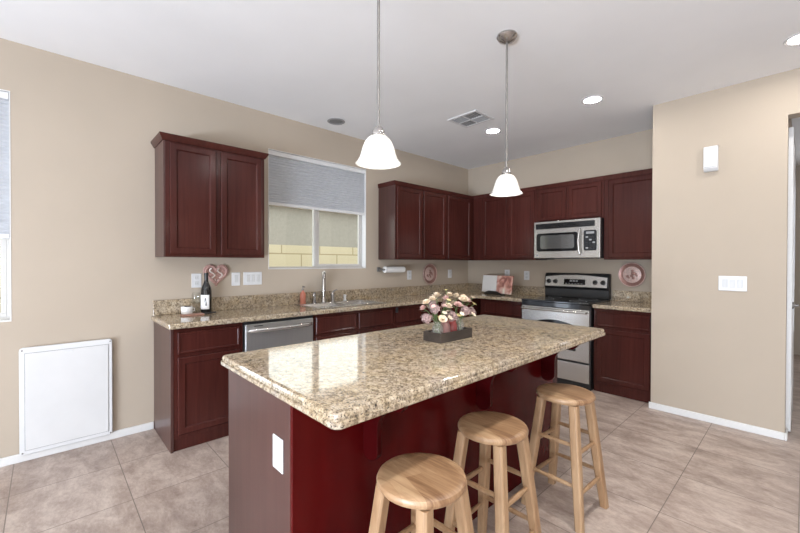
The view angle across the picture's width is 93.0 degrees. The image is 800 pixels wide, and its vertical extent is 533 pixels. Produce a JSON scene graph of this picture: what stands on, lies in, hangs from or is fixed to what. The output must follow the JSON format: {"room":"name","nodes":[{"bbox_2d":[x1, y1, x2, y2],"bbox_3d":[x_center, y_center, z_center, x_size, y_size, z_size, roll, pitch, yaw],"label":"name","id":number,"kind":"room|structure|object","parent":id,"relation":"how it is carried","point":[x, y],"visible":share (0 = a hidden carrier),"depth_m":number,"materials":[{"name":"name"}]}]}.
{"room":"kitchen","nodes":[
{"label":"kitchen","id":0,"kind":"room"},
{"bbox_2d":[0,38,467,457],"bbox_3d":[-2.289,-0.089,2.835,9.000,2.775,0.150,0,1,-43],"label":"wall","id":1,"kind":"structure","parent":0,"point":[85,266],"depth_m":2.86,"materials":[{"name":"beige paint"}]},
{"bbox_2d":[0,89,11,321],"bbox_3d":[-3.015,-0.391,2.127,1.173,1.506,0.117,0,1,-43],"label":"window","id":2,"kind":"structure","parent":1,"relation":"in","point":[6,310],"depth_m":2.51,"materials":[{"name":"white plastic"}]},
{"bbox_2d":[0,91,9,238],"bbox_3d":[-3.000,-0.659,2.108,1.157,0.953,0.055,0,1,-43],"label":"cellular shade","id":3,"kind":"object","parent":2,"relation":"attached to","point":[4,96],"visible":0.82,"depth_m":2.48,"materials":[{"name":"grey fabric"}]},
{"bbox_2d":[19,339,112,455],"bbox_3d":[-2.327,0.893,2.666,0.491,0.712,0.032,0,1,-43],"label":"door","id":4,"kind":"structure","parent":1,"relation":"in","point":[65,389],"depth_m":2.64,"materials":[{"name":"white plastic"}]},
{"bbox_2d":[0,422,153,466],"bbox_3d":[-3.746,1.278,1.374,4.865,0.058,0.014,0,1,-43],"label":"baseboard","id":5,"kind":"structure","parent":1,"relation":"attached to","point":[17,458],"depth_m":2.71,"materials":[{"name":"white paint"}]},
{"bbox_2d":[191,273,200,287],"bbox_3d":[-1.738,0.120,3.243,0.078,0.120,0.008,0,1,-43],"label":"wall outlet","id":6,"kind":"object","parent":1,"relation":"attached to","point":[195,278],"visible":0.94,"depth_m":3.24,"materials":[{"name":"white plastic"}]},
{"bbox_2d":[151,131,268,257],"bbox_3d":[-1.567,-0.533,3.178,0.826,0.916,0.323,0,1,-43],"label":"upper cabinet","id":7,"kind":"object","parent":1,"relation":"attached to","point":[209,196],"visible":1,"depth_m":3.02,"materials":[{"name":"brown wood"}]},
{"bbox_2d":[203,264,228,286],"bbox_3d":[-1.619,0.079,3.342,0.214,0.195,0.028,0,1,-43],"label":"heart decoration","id":8,"kind":"object","parent":1,"relation":"attached to","point":[216,274],"visible":0.96,"depth_m":3.34,"materials":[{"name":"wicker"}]},
{"bbox_2d":[232,272,239,285],"bbox_3d":[-1.498,0.115,3.467,0.076,0.120,0.010,0,1,-43],"label":"light switch","id":9,"kind":"object","parent":1,"relation":"attached to","point":[236,275],"visible":1,"depth_m":3.47,"materials":[{"name":"white plastic"}]},
{"bbox_2d":[243,272,261,284],"bbox_3d":[-1.385,0.112,3.573,0.175,0.120,0.010,0,1,-43],"label":"light switch","id":10,"kind":"object","parent":1,"relation":"attached to","point":[249,278],"visible":1,"depth_m":3.57,"materials":[{"name":"white plastic"}]},
{"bbox_2d":[268,148,365,268],"bbox_3d":[-0.878,-0.561,4.124,1.195,1.168,0.117,0,1,-43],"label":"window","id":11,"kind":"structure","parent":1,"relation":"in","point":[315,213],"depth_m":4.15,"materials":[{"name":"white plastic"}]},
{"bbox_2d":[269,150,364,214],"bbox_3d":[-0.863,-0.870,4.105,1.179,0.532,0.055,0,1,-43],"label":"cellular shade","id":12,"kind":"object","parent":11,"relation":"attached to","point":[295,181],"visible":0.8,"depth_m":4.04,"materials":[{"name":"grey fabric"}]},
{"bbox_2d":[153,283,544,315],"bbox_3d":[-0.032,0.328,3.981,4.138,0.118,1.262,0,1,-43],"label":"backsplash","id":13,"kind":"structure","parent":1,"relation":"attached to","point":[160,307],"depth_m":3.97,"materials":[{"name":"stone"}]},
{"bbox_2d":[377,266,405,272],"bbox_3d":[-0.101,0.037,4.694,0.385,0.076,0.120,0,1,-43],"label":"paper towel holder","id":14,"kind":"object","parent":1,"relation":"attached to","point":[389,269],"visible":1,"depth_m":4.63,"materials":[{"name":"white paper"}]},
{"bbox_2d":[407,270,411,279],"bbox_3d":[0.124,0.111,4.985,0.078,0.120,0.008,0,1,-43],"label":"wall outlet","id":15,"kind":"object","parent":1,"relation":"attached to","point":[409,272],"visible":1,"depth_m":4.98,"materials":[{"name":"white plastic"}]},
{"bbox_2d":[378,180,446,259],"bbox_3d":[0.178,-0.543,4.816,0.937,0.916,0.314,0,1,-43],"label":"upper cabinet","id":16,"kind":"object","parent":1,"relation":"attached to","point":[411,217],"visible":1,"depth_m":4.59,"materials":[{"name":"brown wood"}]},
{"bbox_2d":[423,264,436,283],"bbox_3d":[0.410,0.102,5.238,0.284,0.284,0.028,0,1,-43],"label":"decorative plate","id":17,"kind":"object","parent":1,"relation":"attached to","point":[429,272],"visible":1,"depth_m":5.24,"materials":[{"name":"pink ceramic"}]},
{"bbox_2d":[448,270,451,277],"bbox_3d":[0.730,0.106,5.552,0.078,0.120,0.008,0,1,-43],"label":"wall outlet","id":18,"kind":"object","parent":1,"relation":"attached to","point":[449,271],"visible":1,"depth_m":5.55,"materials":[{"name":"white plastic"}]},
{"bbox_2d":[446,191,477,260],"bbox_3d":[0.840,-0.547,5.435,0.869,0.916,0.314,0,1,-43],"label":"upper cabinet","id":19,"kind":"object","parent":1,"relation":"attached to","point":[459,207],"visible":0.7,"depth_m":5.21,"materials":[{"name":"brown wood"}]},
{"bbox_2d":[0,0,799,168],"bbox_3d":[1.207,-1.507,1.468,12.550,0.100,6.900,0,1,-43],"label":"ceiling","id":20,"kind":"structure","parent":0,"point":[311,62],"depth_m":2.64,"materials":[{"name":"paint"}]},
{"bbox_2d":[327,118,344,124],"bbox_3d":[-0.651,-1.478,3.872,0.180,0.008,0.180,0,1,-43],"label":"recessed light","id":21,"kind":"object","parent":20,"relation":"in","point":[335,121],"visible":1,"depth_m":3.87,"materials":[{"name":"grey plastic"}]},
{"bbox_2d":[355,0,400,168],"bbox_3d":[-0.095,-0.959,1.685,0.205,1.006,0.205,0,1,-43],"label":"pendant lamp","id":22,"kind":"object","parent":20,"relation":"hanging from","point":[378,151],"visible":1,"depth_m":1.67,"materials":[{"name":"white glass"}]},
{"bbox_2d":[447,110,493,127],"bbox_3d":[0.708,-1.473,3.802,0.310,0.011,0.350,0,1,-43],"label":"ceiling vent","id":23,"kind":"object","parent":20,"relation":"in","point":[475,117],"visible":1,"depth_m":3.79,"materials":[{"name":"white plastic"}]},
{"bbox_2d":[484,128,500,133],"bbox_3d":[1.013,-1.476,4.142,0.180,0.008,0.180,0,1,-43],"label":"recessed light","id":24,"kind":"object","parent":20,"relation":"in","point":[491,130],"visible":1,"depth_m":4.14,"materials":[{"name":"white plastic"}]},
{"bbox_2d":[490,29,522,196],"bbox_3d":[0.677,-0.964,2.414,0.205,1.006,0.205,0,1,-43],"label":"pendant lamp","id":25,"kind":"object","parent":20,"relation":"hanging from","point":[506,184],"visible":1,"depth_m":2.39,"materials":[{"name":"white glass"}]},
{"bbox_2d":[581,95,603,104],"bbox_3d":[1.698,-1.468,3.349,0.180,0.008,0.180,0,1,-43],"label":"recessed light","id":26,"kind":"object","parent":20,"relation":"in","point":[594,99],"visible":1,"depth_m":3.34,"materials":[{"name":"white plastic"}]},
{"bbox_2d":[783,33,799,45],"bbox_3d":[2.572,-1.458,2.424,0.180,0.008,0.180,0,1,-43],"label":"recessed light","id":27,"kind":"object","parent":20,"relation":"in","point":[794,40],"visible":1,"depth_m":2.46,"materials":[{"name":"white plastic"}]},
{"bbox_2d":[0,354,799,532],"bbox_3d":[1.200,1.368,1.493,12.550,0.100,6.900,0,1,-43],"label":"floor","id":28,"kind":"structure","parent":0,"point":[665,472],"depth_m":2.29,"materials":[{"name":"beige tile"}]},
{"bbox_2d":[154,322,242,452],"bbox_3d":[-1.595,0.864,2.999,0.496,0.868,0.568,0,1,-43],"label":"base cabinet","id":29,"kind":"object","parent":28,"relation":"on","point":[191,383],"visible":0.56,"depth_m":2.77,"materials":[{"name":"brown wood"}]},
{"bbox_2d":[243,315,312,351],"bbox_3d":[-1.159,0.865,3.350,0.603,0.862,0.636,0,1,-43],"label":"dishwasher","id":30,"kind":"object","parent":28,"relation":"on","point":[262,334],"visible":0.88,"depth_m":3.13,"materials":[{"name":"silver metal"}]},
{"bbox_2d":[243,322,243,351],"bbox_3d":[-1.192,0.815,3.384,0.603,0.762,0.540,0,1,-43],"label":"tub","id":31,"kind":"object","parent":30,"relation":"in","point":[243,322],"depth_m":2.98,"materials":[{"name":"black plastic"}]},
{"bbox_2d":[313,307,392,340],"bbox_3d":[-0.606,0.859,3.923,0.973,0.868,0.568,0,1,-43],"label":"base cabinet","id":32,"kind":"object","parent":28,"relation":"on","point":[331,325],"visible":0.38,"depth_m":3.67,"materials":[{"name":"brown wood"}]},
{"bbox_2d":[229,345,578,532],"bbox_3d":[0.228,0.876,2.083,1.989,0.869,0.859,0,1,-43],"label":"kitchen island","id":33,"kind":"object","parent":28,"relation":"on","point":[290,472],"visible":0.52,"depth_m":1.50,"materials":[{"name":"brown wood"}]},
{"bbox_2d":[275,441,278,465],"bbox_3d":[-0.432,0.659,1.336,0.003,0.082,0.035,0,1,-43],"label":"socket","id":34,"kind":"object","parent":33,"relation":"attached to","point":[276,442],"depth_m":1.34,"materials":[{"name":"white plastic"}]},
{"bbox_2d":[273,433,283,473],"bbox_3d":[-0.430,0.659,1.338,0.006,0.118,0.077,0,1,-43],"label":"outlet","id":35,"kind":"object","parent":33,"relation":"attached to","point":[278,439],"depth_m":1.33,"materials":[{"name":"white plastic"}]},
{"bbox_2d":[221,315,604,429],"bbox_3d":[0.252,0.419,2.062,2.045,0.045,0.935,0,1,-43],"label":"island countertop","id":36,"kind":"structure","parent":33,"relation":"on","point":[343,382],"depth_m":1.57,"materials":[{"name":"stone"}]},
{"bbox_2d":[423,326,471,343],"bbox_3d":[0.266,0.371,2.090,0.270,0.050,0.124,0,1,-43],"label":"tray","id":37,"kind":"object","parent":36,"relation":"on","point":[465,332],"visible":0.88,"depth_m":2.03,"materials":[{"name":"grey wood"}]},
{"bbox_2d":[447,319,456,331],"bbox_3d":[0.288,0.340,2.110,0.060,0.095,0.060,0,1,-43],"label":"jar","id":38,"kind":"object","parent":37,"relation":"in","point":[452,326],"visible":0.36,"depth_m":2.09,"materials":[{"name":"pink glass"}]},
{"bbox_2d":[441,299,451,307],"bbox_3d":[0.267,0.280,2.156,0.057,0.191,0.078,0,1,-43],"label":"flower","id":39,"kind":"object","parent":38,"relation":"in","point":[444,301],"visible":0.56,"depth_m":2.15,"materials":[{"name":"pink plant"}]},
{"bbox_2d":[454,301,462,312],"bbox_3d":[0.308,0.283,2.067,0.050,0.186,0.069,0,1,-43],"label":"flower","id":40,"kind":"object","parent":38,"relation":"in","point":[458,304],"visible":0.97,"depth_m":2.06,"materials":[{"name":"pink plant"}]},
{"bbox_3d":[0.201,0.340,2.028,0.060,0.095,0.060,0,1,-43],"label":"jar","id":41,"kind":"object","parent":37,"relation":"in","visible":0},
{"bbox_2d":[420,305,434,321],"bbox_3d":[0.144,0.290,2.042,0.087,0.172,0.045,0,0,-11],"label":"flower","id":42,"kind":"object","parent":41,"relation":"in","point":[422,307],"visible":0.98,"depth_m":2.03,"materials":[{"name":"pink plant"}]},
{"bbox_2d":[420,313,436,332],"bbox_3d":[0.160,0.307,1.965,0.125,0.138,0.072,0,1,-43],"label":"flower","id":43,"kind":"object","parent":41,"relation":"in","point":[425,318],"visible":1,"depth_m":1.93,"materials":[{"name":"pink plant"}]},
{"bbox_2d":[422,299,435,332],"bbox_3d":[0.154,0.272,1.994,0.092,0.207,0.048,0,1,-43],"label":"flower","id":44,"kind":"object","parent":41,"relation":"in","point":[426,301],"visible":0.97,"depth_m":1.98,"materials":[{"name":"beige plant"}]},
{"bbox_2d":[427,301,437,319],"bbox_3d":[0.179,0.279,2.074,0.057,0.193,0.077,0,1,-43],"label":"flower","id":45,"kind":"object","parent":41,"relation":"in","point":[430,302],"visible":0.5,"depth_m":2.07,"materials":[{"name":"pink plant"}]},
{"bbox_2d":[429,296,436,317],"bbox_3d":[0.172,0.265,2.015,0.050,0.221,0.052,0,1,-43],"label":"flower","id":46,"kind":"object","parent":41,"relation":"in","point":[431,298],"visible":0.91,"depth_m":2.01,"materials":[{"name":"beige plant"}]},
{"bbox_2d":[429,303,440,317],"bbox_3d":[0.182,0.284,1.972,0.060,0.185,0.078,0,1,-18],"label":"flower","id":47,"kind":"object","parent":41,"relation":"in","point":[437,308],"visible":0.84,"depth_m":1.95,"materials":[{"name":"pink plant"}]},
{"bbox_2d":[432,292,440,332],"bbox_3d":[0.199,0.256,2.067,0.054,0.239,0.056,0,1,-43],"label":"flower","id":48,"kind":"object","parent":41,"relation":"in","point":[436,294],"visible":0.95,"depth_m":2.05,"materials":[{"name":"beige plant"}]},
{"bbox_2d":[438,315,447,330],"bbox_3d":[0.203,0.312,1.960,0.047,0.129,0.106,0,1,-24],"label":"flower","id":49,"kind":"object","parent":41,"relation":"in","point":[444,318],"visible":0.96,"depth_m":1.93,"materials":[{"name":"beige plant"}]},
{"bbox_3d":[0.244,0.340,2.069,0.060,0.095,0.060,0,1,-43],"label":"jar","id":50,"kind":"object","parent":37,"relation":"in","visible":0},
{"bbox_2d":[442,295,448,332],"bbox_3d":[0.252,0.266,2.076,0.048,0.219,0.045,0,0,-6],"label":"flower","id":51,"kind":"object","parent":50,"relation":"in","point":[445,296],"visible":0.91,"depth_m":2.07,"materials":[{"name":"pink plant"}]},
{"bbox_2d":[446,310,458,332],"bbox_3d":[0.279,0.305,2.024,0.068,0.142,0.064,0,0,8],"label":"flower","id":52,"kind":"object","parent":50,"relation":"in","point":[454,316],"visible":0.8,"depth_m":2.01,"materials":[{"name":"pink plant"}]},
{"bbox_3d":[0.332,0.339,2.151,0.060,0.095,0.060,0,1,-43],"label":"jar","id":53,"kind":"object","parent":37,"relation":"in","visible":0},
{"bbox_2d":[451,301,457,329],"bbox_3d":[0.318,0.286,2.202,0.049,0.176,0.075,0,1,-43],"label":"flower","id":54,"kind":"object","parent":53,"relation":"in","point":[452,302],"visible":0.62,"depth_m":2.19,"materials":[{"name":"beige plant"}]},
{"bbox_2d":[453,293,460,300],"bbox_3d":[0.322,0.262,2.168,0.050,0.225,0.054,0,1,17],"label":"flower","id":55,"kind":"object","parent":53,"relation":"in","point":[456,295],"visible":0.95,"depth_m":2.16,"materials":[{"name":"beige plant"}]},
{"bbox_2d":[458,295,469,303],"bbox_3d":[0.353,0.268,2.104,0.060,0.215,0.064,0,1,22],"label":"flower","id":56,"kind":"object","parent":53,"relation":"in","point":[463,298],"visible":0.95,"depth_m":2.10,"materials":[{"name":"beige plant"}]},
{"bbox_2d":[459,305,470,329],"bbox_3d":[0.350,0.295,2.091,0.055,0.162,0.093,0,1,-43],"label":"flower","id":57,"kind":"object","parent":53,"relation":"in","point":[465,309],"visible":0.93,"depth_m":2.06,"materials":[{"name":"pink plant"}]},
{"bbox_2d":[467,307,475,314],"bbox_3d":[0.392,0.301,2.150,0.071,0.147,0.070,0,1,-43],"label":"flower","id":58,"kind":"object","parent":53,"relation":"in","point":[472,310],"visible":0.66,"depth_m":2.14,"materials":[{"name":"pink plant"}]},
{"bbox_2d":[393,302,444,328],"bbox_3d":[0.063,0.855,4.541,0.842,0.868,0.581,0,1,-43],"label":"base cabinet","id":59,"kind":"object","parent":28,"relation":"on","point":[408,315],"visible":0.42,"depth_m":4.21,"materials":[{"name":"brown wood"}]},
{"bbox_2d":[369,453,473,532],"bbox_3d":[0.071,1.002,1.265,0.338,0.630,0.338,1,1,44],"label":"bar stool","id":60,"kind":"object","parent":28,"relation":"on","point":[422,483],"visible":1,"depth_m":1.24,"materials":[{"name":"brown wood"}]},
{"bbox_2d":[445,298,480,318],"bbox_3d":[0.805,0.851,5.243,1.194,0.868,0.568,0,1,-43],"label":"base cabinet","id":61,"kind":"object","parent":28,"relation":"on","point":[477,307],"visible":0.09,"depth_m":4.98,"materials":[{"name":"brown wood"}]},
{"bbox_2d":[151,283,544,329],"bbox_3d":[-0.037,0.336,3.977,4.150,0.179,1.262,0,1,-43],"label":"countertop","id":62,"kind":"structure","parent":61,"relation":"on","point":[247,308],"depth_m":3.64,"materials":[{"name":"stone"}]},
{"bbox_2d":[181,306,194,313],"bbox_3d":[-1.753,0.355,3.124,0.086,0.067,0.090,0,0,5],"label":"ceramic crock","id":63,"kind":"object","parent":62,"relation":"on","point":[184,309],"visible":0.91,"depth_m":3.09,"materials":[{"name":"white ceramic"}]},
{"bbox_2d":[180,312,215,316],"bbox_3d":[-1.626,0.382,3.073,0.260,0.015,0.085,0,1,-43],"label":"cutting board","id":64,"kind":"object","parent":62,"relation":"on","point":[190,314],"visible":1,"depth_m":3.03,"materials":[{"name":"brown wood"}]},
{"bbox_2d":[201,273,211,312],"bbox_3d":[-1.642,0.221,3.217,0.083,0.336,0.083,0,1,-43],"label":"wine bottle","id":65,"kind":"object","parent":62,"relation":"on","point":[206,292],"visible":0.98,"depth_m":3.19,"materials":[{"name":"black glass"}]},
{"bbox_2d":[300,286,305,303],"bbox_3d":[-0.982,0.292,3.848,0.058,0.186,0.069,0,1,-43],"label":"soap bottle","id":66,"kind":"object","parent":62,"relation":"on","point":[302,294],"visible":0.98,"depth_m":3.83,"materials":[{"name":"orange plastic"}]},
{"bbox_2d":[311,292,316,302],"bbox_3d":[-0.895,0.324,3.961,0.057,0.120,0.057,0,1,-43],"label":"side spray","id":67,"kind":"object","parent":62,"relation":"on","point":[314,293],"visible":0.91,"depth_m":3.95,"materials":[{"name":"silver metal"}]},
{"bbox_2d":[321,271,325,301],"bbox_3d":[-0.797,0.214,3.981,0.054,0.339,0.172,0,1,-14],"label":"kitchen faucet","id":68,"kind":"object","parent":62,"relation":"on","point":[323,272],"visible":0.98,"depth_m":3.96,"materials":[{"name":"silver metal"}]},
{"bbox_2d":[296,299,385,308],"bbox_3d":[-0.595,0.399,3.911,0.820,0.039,0.440,0,1,-43],"label":"sink","id":69,"kind":"object","parent":62,"relation":"in","point":[321,305],"visible":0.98,"depth_m":3.97,"materials":[{"name":"silver metal"}]},
{"bbox_2d":[485,291,504,294],"bbox_3d":[1.302,0.280,5.180,0.100,0.197,0.380,0,1,-23],"label":"cookbook stand","id":70,"kind":"object","parent":62,"relation":"on","point":[486,292],"visible":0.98,"depth_m":5.12,"materials":[{"name":"black plastic"}]},
{"bbox_2d":[482,275,513,294],"bbox_3d":[1.323,0.243,5.188,0.048,0.248,0.650,0,1,-23],"label":"cookbook","id":71,"kind":"object","parent":70,"relation":"on","point":[503,284],"visible":0.84,"depth_m":5.14,"materials":[{"name":"white paper"}]},
{"bbox_2d":[444,411,540,532],"bbox_3d":[0.403,0.999,1.660,0.338,0.630,0.338,0,1,-44],"label":"bar stool","id":72,"kind":"object","parent":28,"relation":"on","point":[487,428],"visible":0.92,"depth_m":1.64,"materials":[{"name":"brown wood"}]},
{"bbox_2d":[481,299,522,318],"bbox_3d":[1.476,0.855,4.962,0.596,0.868,0.622,0,1,-43],"label":"base cabinet","id":73,"kind":"object","parent":28,"relation":"on","point":[511,309],"visible":0.22,"depth_m":4.75,"materials":[{"name":"brown wood"}]},
{"bbox_2d":[521,383,608,532],"bbox_3d":[0.905,0.997,2.087,0.338,0.630,0.338,0,1,-41],"label":"bar stool","id":74,"kind":"object","parent":28,"relation":"on","point":[559,394],"visible":0.96,"depth_m":2.05,"materials":[{"name":"brown wood"}]},
{"bbox_2d":[521,273,610,390],"bbox_3d":[1.909,0.689,4.400,0.713,1.212,0.772,0,1,-43],"label":"range","id":75,"kind":"object","parent":28,"relation":"on","point":[569,298],"visible":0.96,"depth_m":4.20,"materials":[{"name":"silver metal"}]},
{"bbox_2d":[521,296,609,305],"bbox_3d":[1.911,0.389,4.398,0.595,0.021,0.772,0,1,-43],"label":"cooktop","id":76,"kind":"object","parent":75,"relation":"in","point":[545,300],"depth_m":4.33,"materials":[{"name":"black glass"}]},
{"bbox_2d":[594,308,650,402],"bbox_3d":[2.412,0.866,3.962,0.596,0.868,0.536,0,1,-43],"label":"base cabinet","id":77,"kind":"object","parent":28,"relation":"on","point":[622,357],"visible":0.59,"depth_m":3.75,"materials":[{"name":"brown wood"}]},
{"bbox_2d":[592,290,651,312],"bbox_3d":[2.403,0.353,3.949,0.626,0.157,0.540,0,1,-43],"label":"countertop","id":78,"kind":"structure","parent":77,"relation":"on","point":[636,301],"depth_m":4.08,"materials":[{"name":"stone"}]},
{"bbox_2d":[468,129,652,300],"bbox_3d":[1.938,-0.098,5.013,0.150,2.775,2.744,0,1,-43],"label":"wall","id":79,"kind":"structure","parent":0,"point":[634,151],"depth_m":4.73,"materials":[{"name":"beige paint"}]},
{"bbox_2d":[473,186,539,259],"bbox_3d":[1.472,-0.543,5.165,0.314,0.916,0.947,0,1,-43],"label":"upper cabinet","id":80,"kind":"object","parent":79,"relation":"attached to","point":[503,227],"visible":0.84,"depth_m":5.02,"materials":[{"name":"brown wood"}]},
{"bbox_2d":[505,270,509,275],"bbox_3d":[1.511,0.105,5.355,0.008,0.120,0.078,0,1,-43],"label":"wall outlet","id":81,"kind":"object","parent":79,"relation":"attached to","point":[507,272],"visible":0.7,"depth_m":5.35,"materials":[{"name":"white plastic"}]},
{"bbox_2d":[524,271,528,279],"bbox_3d":[1.715,0.122,5.138,0.008,0.120,0.078,0,1,-43],"label":"wall outlet","id":82,"kind":"object","parent":79,"relation":"attached to","point":[526,273],"visible":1,"depth_m":5.14,"materials":[{"name":"white plastic"}]},
{"bbox_2d":[536,176,603,222],"bbox_3d":[2.064,-0.765,4.531,0.314,0.458,0.780,0,1,-43],"label":"upper cabinet","id":83,"kind":"object","parent":79,"relation":"attached to","point":[581,198],"visible":0.71,"depth_m":4.39,"materials":[{"name":"brown wood"}]},
{"bbox_2d":[534,217,603,259],"bbox_3d":[2.022,-0.308,4.487,0.437,0.452,0.760,0,1,-43],"label":"microwave","id":84,"kind":"object","parent":83,"relation":"attached to","point":[576,238],"visible":0.98,"depth_m":4.33,"materials":[{"name":"silver metal"}]},
{"bbox_2d":[604,168,652,259],"bbox_3d":[2.517,-0.531,4.048,0.314,0.916,0.540,0,1,-43],"label":"upper cabinet","id":85,"kind":"object","parent":79,"relation":"attached to","point":[627,195],"visible":0.6,"depth_m":3.97,"materials":[{"name":"brown wood"}]},
{"bbox_2d":[618,262,645,286],"bbox_3d":[2.570,0.091,4.207,0.028,0.272,0.272,0,1,-43],"label":"decorative plate","id":86,"kind":"object","parent":79,"relation":"attached to","point":[631,274],"visible":1,"depth_m":4.21,"materials":[{"name":"pink ceramic"}]},
{"bbox_2d":[613,290,651,302],"bbox_3d":[2.413,0.334,3.958,0.598,0.118,0.540,0,1,-43],"label":"backsplash","id":87,"kind":"structure","parent":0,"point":[618,295],"depth_m":4.20,"materials":[{"name":"stone"}]},
{"bbox_2d":[651,68,799,432],"bbox_3d":[3.727,-0.069,2.065,0.130,2.775,4.006,0,1,-43],"label":"wall","id":88,"kind":"structure","parent":0,"point":[715,352],"depth_m":3.11,"materials":[{"name":"beige paint"}]},
{"bbox_2d":[703,145,718,171],"bbox_3d":[2.582,-0.892,3.151,0.052,0.202,0.094,0,1,-43],"label":"door chime","id":89,"kind":"object","parent":88,"relation":"attached to","point":[710,154],"visible":1,"depth_m":3.13,"materials":[{"name":"white plastic"}]},
{"bbox_2d":[649,402,784,439],"bbox_3d":[2.594,1.278,3.179,0.014,0.058,0.881,0,1,-43],"label":"baseboard","id":90,"kind":"structure","parent":88,"relation":"attached to","point":[707,418],"depth_m":3.12,"materials":[{"name":"white paint"}]},
{"bbox_2d":[718,276,746,290],"bbox_3d":[2.690,0.138,3.072,0.010,0.120,0.175,0,1,-43],"label":"light switch","id":91,"kind":"object","parent":88,"relation":"attached to","point":[725,283],"visible":1,"depth_m":3.07,"materials":[{"name":"white plastic"}]},
{"bbox_2d":[789,119,795,309],"bbox_3d":[4.363,-0.086,4.311,3.868,2.775,0.120,0,1,-43],"label":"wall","id":92,"kind":"structure","parent":0,"point":[790,120],"depth_m":5.48,"materials":[{"name":"beige paint"}]},
{"bbox_2d":[785,428,787,440],"bbox_3d":[2.947,1.281,2.896,0.144,0.058,0.014,0,1,-43],"label":"baseboard","id":93,"kind":"structure","parent":92,"relation":"attached to","point":[786,429],"depth_m":2.87,"materials":[{"name":"white paint"}]},
{"bbox_2d":[785,127,798,431],"bbox_3d":[3.363,0.102,3.244,0.812,2.388,0.072,0,1,-43],"label":"door","id":94,"kind":"structure","parent":92,"relation":"in","point":[791,147],"depth_m":2.98,"materials":[{"name":"white paint"}]},
{"bbox_2d":[794,165,799,354],"bbox_3d":[6.895,-0.082,4.523,0.120,2.775,3.269,0,1,-43],"label":"wall","id":95,"kind":"structure","parent":0,"point":[797,222],"depth_m":5.57,"materials":[{"name":"beige paint"}]},
{"label":"outside","id":96,"kind":"structure","parent":0,"visible":0},
{"bbox_3d":[-9.253,1.283,16.876,50.000,0.040,29.850,0,1,-43],"label":"ground","id":97,"kind":"structure","parent":96,"visible":0},
{"bbox_2d":[0,238,357,312],"bbox_3d":[-2.166,0.482,7.098,21.000,1.760,0.200,0,1,-43],"label":"wall","id":98,"kind":"structure","parent":97,"relation":"on","point":[279,255],"depth_m":7.26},
{"bbox_2d":[269,205,357,247],"bbox_3d":[-7.134,-0.976,16.061,22.800,4.500,4.700,0,1,-43],"label":"house","id":99,"kind":"structure","parent":97,"relation":"on","point":[287,225],"depth_m":16.23,"materials":[{"name":"grey paint"}]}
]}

